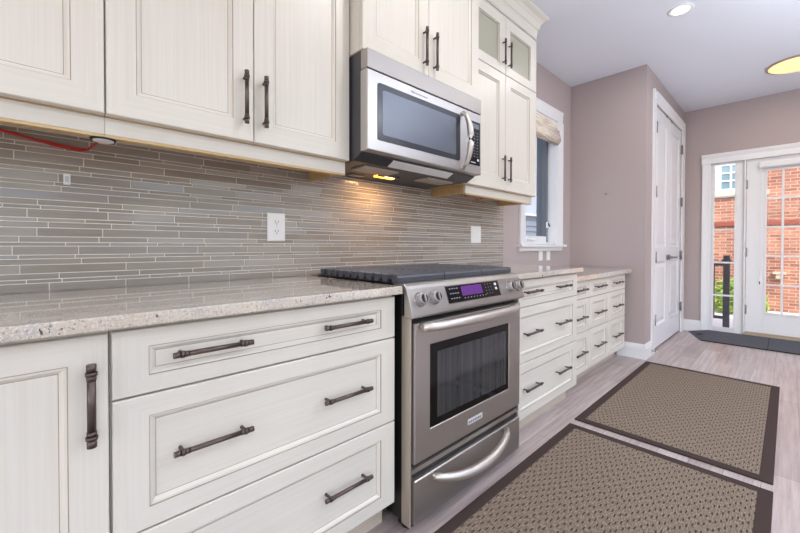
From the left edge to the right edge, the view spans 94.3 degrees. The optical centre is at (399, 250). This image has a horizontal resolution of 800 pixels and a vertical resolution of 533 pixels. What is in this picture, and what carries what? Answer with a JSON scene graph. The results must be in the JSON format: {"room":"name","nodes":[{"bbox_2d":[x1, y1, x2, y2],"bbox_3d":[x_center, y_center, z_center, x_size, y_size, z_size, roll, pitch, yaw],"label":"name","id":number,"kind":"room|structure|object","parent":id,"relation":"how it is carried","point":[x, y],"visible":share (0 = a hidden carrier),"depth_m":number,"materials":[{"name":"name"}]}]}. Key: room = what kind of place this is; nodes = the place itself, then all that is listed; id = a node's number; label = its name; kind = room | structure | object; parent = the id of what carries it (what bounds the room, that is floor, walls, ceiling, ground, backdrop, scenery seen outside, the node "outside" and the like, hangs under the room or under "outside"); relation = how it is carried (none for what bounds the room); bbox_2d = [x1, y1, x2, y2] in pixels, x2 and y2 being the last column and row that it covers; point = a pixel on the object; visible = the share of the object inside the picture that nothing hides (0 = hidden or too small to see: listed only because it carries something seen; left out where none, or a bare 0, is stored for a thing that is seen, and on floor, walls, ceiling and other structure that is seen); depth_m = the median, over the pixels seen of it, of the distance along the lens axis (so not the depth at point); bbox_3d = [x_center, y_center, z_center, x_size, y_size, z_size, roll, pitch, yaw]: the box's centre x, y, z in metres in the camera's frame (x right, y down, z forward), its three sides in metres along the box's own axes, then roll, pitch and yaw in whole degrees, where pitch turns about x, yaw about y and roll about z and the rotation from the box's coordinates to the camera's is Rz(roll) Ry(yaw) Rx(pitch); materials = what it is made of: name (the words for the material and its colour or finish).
{"room":"kitchen","nodes":[
{"label":"kitchen","id":0,"kind":"room"},
{"bbox_2d":[0,62,570,294],"bbox_3d":[-0.206,-0.338,2.124,9.036,2.745,0.140,-1,1,-44],"label":"wall","id":1,"kind":"structure","parent":0,"point":[550,89],"depth_m":3.60,"materials":[{"name":"grey paint"}]},
{"bbox_2d":[0,0,104,136],"bbox_3d":[-1.187,-1.004,0.815,0.818,1.381,0.383,-1,1,-44],"label":"upper cabinet","id":2,"kind":"object","parent":1,"relation":"attached to","point":[52,51],"visible":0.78,"depth_m":0.95,"materials":[{"name":"beige paint"}]},
{"bbox_2d":[0,128,97,151],"bbox_3d":[-1.198,-0.338,0.905,0.718,0.054,0.232,-1,1,-44],"label":"wire","id":3,"kind":"object","parent":2,"relation":"hanging from","point":[1,129],"visible":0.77,"depth_m":1.15,"materials":[{"name":"red"}]},
{"bbox_2d":[89,136,115,143],"bbox_3d":[-0.843,-0.312,1.053,0.060,0.008,0.060,-1,1,-44],"label":"spotlight","id":4,"kind":"object","parent":2,"relation":"attached to","point":[105,140],"visible":1,"depth_m":1.04,"materials":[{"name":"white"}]},
{"bbox_2d":[104,0,348,181],"bbox_3d":[-0.595,-1.010,1.379,0.818,1.381,0.383,-1,1,-44],"label":"upper cabinet","id":5,"kind":"object","parent":1,"relation":"attached to","point":[266,82],"visible":0.98,"depth_m":1.25,"materials":[{"name":"beige paint"}]},
{"bbox_2d":[0,124,502,293],"bbox_3d":[-0.642,-0.127,1.607,4.088,0.503,0.010,-1,1,-44],"label":"backsplash","id":6,"kind":"structure","parent":1,"relation":"attached to","point":[128,214],"depth_m":1.44,"materials":[{"name":"beige tile"}]},
{"bbox_2d":[63,173,70,184],"bbox_3d":[-1.069,-0.228,1.190,0.017,0.035,0.008,-1,1,-44],"label":"junction","id":7,"kind":"object","parent":6,"relation":"attached to","point":[66,177],"visible":1,"depth_m":1.19,"materials":[{"name":"white plastic"}]},
{"bbox_2d":[267,213,284,240],"bbox_3d":[-0.559,-0.104,1.677,0.084,0.127,0.008,-1,1,-44],"label":"wall outlet","id":8,"kind":"object","parent":6,"relation":"attached to","point":[275,221],"visible":1,"depth_m":1.67,"materials":[{"name":"white plastic"}]},
{"bbox_2d":[273,220,279,224],"bbox_3d":[-0.557,-0.125,1.675,0.033,0.025,0.003,-1,1,-44],"label":"socket","id":9,"kind":"object","parent":8,"relation":"attached to","point":[275,222],"depth_m":1.67,"materials":[{"name":"white plastic"}]},
{"bbox_2d":[273,229,279,234],"bbox_3d":[-0.557,-0.083,1.675,0.033,0.025,0.003,-1,1,-44],"label":"socket","id":10,"kind":"object","parent":8,"relation":"attached to","point":[275,231],"depth_m":1.67,"materials":[{"name":"white plastic"}]},
{"bbox_2d":[471,226,480,242],"bbox_3d":[0.564,-0.115,2.745,0.124,0.127,0.008,-1,1,-44],"label":"switch plate","id":11,"kind":"object","parent":6,"relation":"attached to","point":[475,230],"visible":1,"depth_m":2.74,"materials":[{"name":"white plastic"}]},
{"bbox_2d":[349,0,478,98],"bbox_3d":[0.031,-1.268,1.916,0.826,0.877,0.463,-1,1,-44],"label":"upper cabinet","id":12,"kind":"object","parent":1,"relation":"attached to","point":[438,39],"visible":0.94,"depth_m":1.78,"materials":[{"name":"beige paint"}]},
{"bbox_2d":[345,47,480,188],"bbox_3d":[0.039,-0.599,1.903,0.804,0.456,0.492,-1,1,-44],"label":"microwave oven","id":13,"kind":"object","parent":12,"relation":"attached to","point":[408,127],"visible":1,"depth_m":1.70,"materials":[{"name":"grey metal"}]},
{"bbox_2d":[378,175,399,179],"bbox_3d":[-0.055,-0.377,1.910,0.150,0.012,0.007,-1,1,-44],"label":"light","id":14,"kind":"object","parent":13,"relation":"attached to","point":[388,176],"depth_m":1.91,"materials":[{"name":"yellow glass"}]},
{"bbox_2d":[429,0,549,205],"bbox_3d":[0.638,-1.025,2.559,0.932,1.375,0.373,-1,1,-44],"label":"upper cabinet","id":15,"kind":"object","parent":1,"relation":"attached to","point":[508,29],"visible":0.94,"depth_m":2.46,"materials":[{"name":"beige paint"}]},
{"bbox_2d":[536,138,541,235],"bbox_3d":[1.207,-0.632,3.620,1.450,2.100,0.075,-1,1,-44],"label":"trim","id":16,"kind":"structure","parent":1,"relation":"attached to","point":[539,141],"depth_m":3.81,"materials":[{"name":"grey"}]},
{"bbox_2d":[539,251,542,260],"bbox_3d":[1.324,0.055,3.483,0.072,0.090,0.008,-1,1,-44],"label":"wall outlet","id":17,"kind":"object","parent":1,"relation":"attached to","point":[540,252],"visible":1,"depth_m":3.48,"materials":[{"name":"white plastic"}]},
{"bbox_2d":[526,111,556,243],"bbox_3d":[1.285,-0.668,3.538,0.648,1.223,0.139,-1,1,-44],"label":"window","id":18,"kind":"structure","parent":1,"relation":"in","point":[549,151],"depth_m":3.74,"materials":[{"name":"white paint"}]},
{"bbox_2d":[536,112,560,144],"bbox_3d":[1.335,-1.147,3.481,0.604,0.216,0.103,-1,1,-44],"label":"woven shade","id":19,"kind":"object","parent":18,"relation":"attached to","point":[547,130],"visible":0.66,"depth_m":3.49,"materials":[{"name":"fabric"}]},
{"bbox_2d":[517,97,566,250],"bbox_3d":[1.327,-0.689,3.494,0.910,1.394,0.122,-1,1,-44],"label":"trim","id":20,"kind":"structure","parent":1,"relation":"attached to","point":[542,107],"depth_m":3.67,"materials":[{"name":"white paint"}]},
{"bbox_2d":[546,251,549,259],"bbox_3d":[1.440,0.054,3.593,0.072,0.090,0.008,-1,1,-44],"label":"wall outlet","id":21,"kind":"object","parent":1,"relation":"attached to","point":[547,252],"visible":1,"depth_m":3.58,"materials":[{"name":"white plastic"}]},
{"bbox_2d":[366,330,799,532],"bbox_3d":[1.244,1.116,0.493,9.266,0.120,4.750,-1,1,-44],"label":"floor","id":22,"kind":"structure","parent":0,"point":[682,349],"depth_m":2.30,"materials":[{"name":"beige wood"}]},
{"bbox_2d":[0,331,109,532],"bbox_3d":[-0.986,0.606,0.842,0.464,0.884,0.652,-1,1,-44],"label":"base cabinet","id":23,"kind":"object","parent":22,"relation":"on","point":[54,391],"visible":0.97,"depth_m":0.74,"materials":[{"name":"beige paint"}]},
{"bbox_2d":[108,295,394,532],"bbox_3d":[-0.520,0.602,1.292,0.828,0.884,0.644,-1,1,-44],"label":"base cabinet","id":24,"kind":"object","parent":22,"relation":"on","point":[280,420],"visible":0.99,"depth_m":1.01,"materials":[{"name":"beige paint"}]},
{"bbox_2d":[0,276,401,343],"bbox_3d":[-1.054,0.150,0.768,2.330,0.030,0.642,-1,1,-44],"label":"countertop","id":25,"kind":"structure","parent":24,"relation":"on","point":[38,315],"depth_m":0.98,"materials":[{"name":"beige stone"}]},
{"bbox_2d":[318,263,523,528],"bbox_3d":[0.128,0.562,1.813,0.827,0.952,0.728,-1,1,-44],"label":"range cooker","id":26,"kind":"object","parent":22,"relation":"on","point":[457,335],"visible":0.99,"depth_m":1.50,"materials":[{"name":"silver metal"}]},
{"bbox_2d":[518,273,576,428],"bbox_3d":[0.700,0.590,2.453,0.845,0.884,0.644,-1,1,-44],"label":"base cabinet","id":27,"kind":"object","parent":22,"relation":"on","point":[548,307],"visible":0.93,"depth_m":2.24,"materials":[{"name":"beige paint"}]},
{"bbox_2d":[479,264,582,279],"bbox_3d":[0.703,0.132,2.442,0.888,0.030,0.642,-1,1,-44],"label":"countertop","id":28,"kind":"structure","parent":27,"relation":"on","point":[523,271],"depth_m":2.29,"materials":[{"name":"beige stone"}]},
{"bbox_2d":[576,280,588,375],"bbox_3d":[1.135,0.624,2.913,0.407,0.805,0.578,-1,1,-44],"label":"base cabinet","id":29,"kind":"object","parent":22,"relation":"on","point":[582,286],"visible":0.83,"depth_m":2.79,"materials":[{"name":"beige paint"}]},
{"bbox_2d":[570,266,631,281],"bbox_3d":[1.502,0.199,3.250,1.382,0.037,0.574,-1,1,-44],"label":"countertop","id":30,"kind":"structure","parent":29,"relation":"on","point":[589,273],"depth_m":3.11,"materials":[{"name":"beige stone"}]},
{"bbox_2d":[576,277,608,379],"bbox_3d":[1.444,0.621,3.207,0.444,0.805,0.578,-1,1,-44],"label":"base cabinet","id":31,"kind":"object","parent":22,"relation":"on","point":[598,288],"visible":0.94,"depth_m":3.02,"materials":[{"name":"beige paint"}]},
{"bbox_2d":[434,423,772,532],"bbox_3d":[0.709,1.040,1.328,1.644,0.009,0.852,-1,1,-44],"label":"runner rug","id":32,"kind":"object","parent":22,"relation":"on","point":[580,480],"visible":1,"depth_m":1.56,"materials":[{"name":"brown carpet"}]},
{"bbox_2d":[597,274,624,366],"bbox_3d":[1.768,0.618,3.516,0.449,0.805,0.578,-1,1,-44],"label":"base cabinet","id":33,"kind":"object","parent":22,"relation":"on","point":[616,319],"visible":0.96,"depth_m":3.33,"materials":[{"name":"beige paint"}]},
{"bbox_2d":[575,361,779,484],"bbox_3d":[1.950,1.028,2.514,1.637,0.009,0.854,-1,1,-44],"label":"runner rug","id":34,"kind":"object","parent":22,"relation":"on","point":[727,423],"visible":1,"depth_m":2.30,"materials":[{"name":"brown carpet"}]},
{"bbox_2d":[688,330,799,354],"bbox_3d":[4.058,0.997,3.796,0.502,0.046,1.855,-1,1,-44],"label":"doormat","id":35,"kind":"object","parent":22,"relation":"on","point":[749,341],"visible":1,"depth_m":4.03,"materials":[{"name":"grey rubber"}]},
{"bbox_2d":[570,64,684,353],"bbox_3d":[2.700,-0.360,4.319,1.800,2.744,0.686,-1,1,-44],"label":"wall","id":36,"kind":"structure","parent":0,"point":[612,115],"depth_m":3.63,"materials":[{"name":"grey paint"}]},
{"bbox_2d":[617,340,651,359],"bbox_3d":[2.284,0.950,3.612,0.235,0.140,0.243,-1,1,-44],"label":"baseboard","id":37,"kind":"structure","parent":36,"relation":"attached to","point":[634,350],"depth_m":3.52,"materials":[{"name":"white paint"}]},
{"bbox_2d":[651,88,685,354],"bbox_3d":[3.002,-0.278,4.120,1.515,2.585,0.020,-1,1,-44],"label":"trim","id":38,"kind":"structure","parent":36,"relation":"attached to","point":[658,99],"depth_m":3.67,"materials":[{"name":"white paint"}]},
{"bbox_2d":[655,107,682,347],"bbox_3d":[3.003,-0.231,4.123,1.295,2.455,0.104,-1,1,-44],"label":"door","id":39,"kind":"structure","parent":36,"relation":"in","point":[669,148],"depth_m":4.10,"materials":[{"name":"white paint"}]},
{"bbox_2d":[531,0,799,111],"bbox_3d":[1.265,-1.790,0.543,9.406,0.200,4.850,-1,1,-44],"label":"ceiling","id":40,"kind":"structure","parent":0,"point":[718,52],"depth_m":3.07,"materials":[{"name":"white paint"}]},
{"bbox_2d":[667,3,694,16],"bbox_3d":[2.002,-1.711,2.644,0.156,0.006,0.156,-1,1,-44],"label":"recessed light","id":41,"kind":"object","parent":40,"relation":"in","point":[684,8],"visible":1,"depth_m":2.64,"materials":[{"name":"white glass"}]},
{"bbox_2d":[672,6,689,14],"bbox_3d":[2.002,-1.710,2.644,0.109,0.002,0.109,0,1,11],"label":"diffuser","id":42,"kind":"object","parent":41,"relation":"attached to","point":[677,10],"depth_m":2.65,"materials":[{"name":"white plastic"}]},
{"bbox_2d":[765,54,799,74],"bbox_3d":[3.646,-1.698,3.405,0.416,0.044,0.416,-1,1,-44],"label":"flush ceiling light","id":43,"kind":"object","parent":40,"relation":"attached to","point":[790,64],"visible":1,"depth_m":3.41,"materials":[{"name":"yellow glass"}]},
{"bbox_2d":[658,89,799,320],"bbox_3d":[4.655,-0.349,3.687,0.160,2.744,4.299,-1,1,-44],"label":"wall","id":44,"kind":"structure","parent":0,"point":[773,119],"depth_m":4.46,"materials":[{"name":"grey paint"}]},
{"bbox_2d":[683,319,700,330],"bbox_3d":[3.644,0.940,4.635,0.016,0.140,0.179,-1,1,-44],"label":"baseboard","id":45,"kind":"structure","parent":44,"relation":"attached to","point":[689,325],"depth_m":4.63,"materials":[{"name":"white paint"}]},
{"bbox_2d":[709,160,744,333],"bbox_3d":[3.904,-0.035,4.434,0.053,2.035,0.298,-1,1,-44],"label":"window","id":46,"kind":"structure","parent":44,"relation":"in","point":[738,229],"depth_m":4.35,"materials":[{"name":"white paint"}]},
{"bbox_2d":[700,142,799,332],"bbox_3d":[4.239,-0.065,4.087,0.194,2.165,1.428,-1,1,-44],"label":"trim","id":47,"kind":"structure","parent":44,"relation":"attached to","point":[792,148],"depth_m":4.50,"materials":[{"name":"white paint"}]},
{"bbox_2d":[742,331,799,341],"bbox_3d":[4.357,0.988,4.014,0.180,0.059,0.950,-1,1,-44],"label":"threshold","id":48,"kind":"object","parent":44,"relation":"attached to","point":[745,332],"depth_m":4.15,"materials":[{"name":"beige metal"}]},
{"bbox_2d":[744,154,799,337],"bbox_3d":[4.287,-0.047,3.970,0.116,1.979,0.872,-1,1,-44],"label":"door","id":49,"kind":"structure","parent":44,"relation":"in","point":[757,319],"depth_m":4.20,"materials":[{"name":"white paint"}]},
{"bbox_2d":[759,157,799,286],"bbox_3d":[4.276,-0.286,3.952,0.064,1.410,0.645,-1,1,-44],"label":"roller blind","id":50,"kind":"object","parent":49,"relation":"attached to","point":[789,161],"visible":1,"depth_m":4.07,"materials":[{"name":"white fabric"}]},
{"label":"outside","id":51,"kind":"structure","parent":0,"visible":0},
{"bbox_2d":[713,308,798,327],"bbox_3d":[6.816,1.192,7.353,8.004,0.180,16.000,-1,1,-44],"label":"ground","id":52,"kind":"structure","parent":51,"point":[716,322],"depth_m":6.05,"materials":[{"name":"white concrete"}]},
{"bbox_2d":[526,137,536,235],"bbox_3d":[3.642,-1.316,10.373,10.400,4.755,0.560,-1,1,-44],"label":"house","id":53,"kind":"structure","parent":52,"relation":"on","point":[530,209],"depth_m":10.15,"materials":[{"name":"grey"}]},
{"bbox_2d":[713,255,731,327],"bbox_3d":[4.422,0.596,5.514,0.100,1.050,0.750,-1,1,-44],"label":"railing post","id":54,"kind":"object","parent":52,"relation":"on","point":[725,318],"visible":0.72,"depth_m":5.26,"materials":[{"name":"black metal"}]},
{"bbox_2d":[715,277,767,313],"bbox_3d":[5.888,0.787,6.507,0.761,0.680,0.822,-1,1,-44],"label":"leafy bush","id":55,"kind":"object","parent":52,"relation":"on","point":[718,289],"visible":0.2,"depth_m":6.53,"materials":[{"name":"green plant"}]},
{"bbox_2d":[714,164,799,313],"bbox_3d":[7.810,-2.188,5.769,0.500,6.620,10.400,-1,1,-44],"label":"brick house","id":56,"kind":"structure","parent":52,"relation":"on","point":[724,208],"depth_m":6.68,"materials":[{"name":"brown brick"}]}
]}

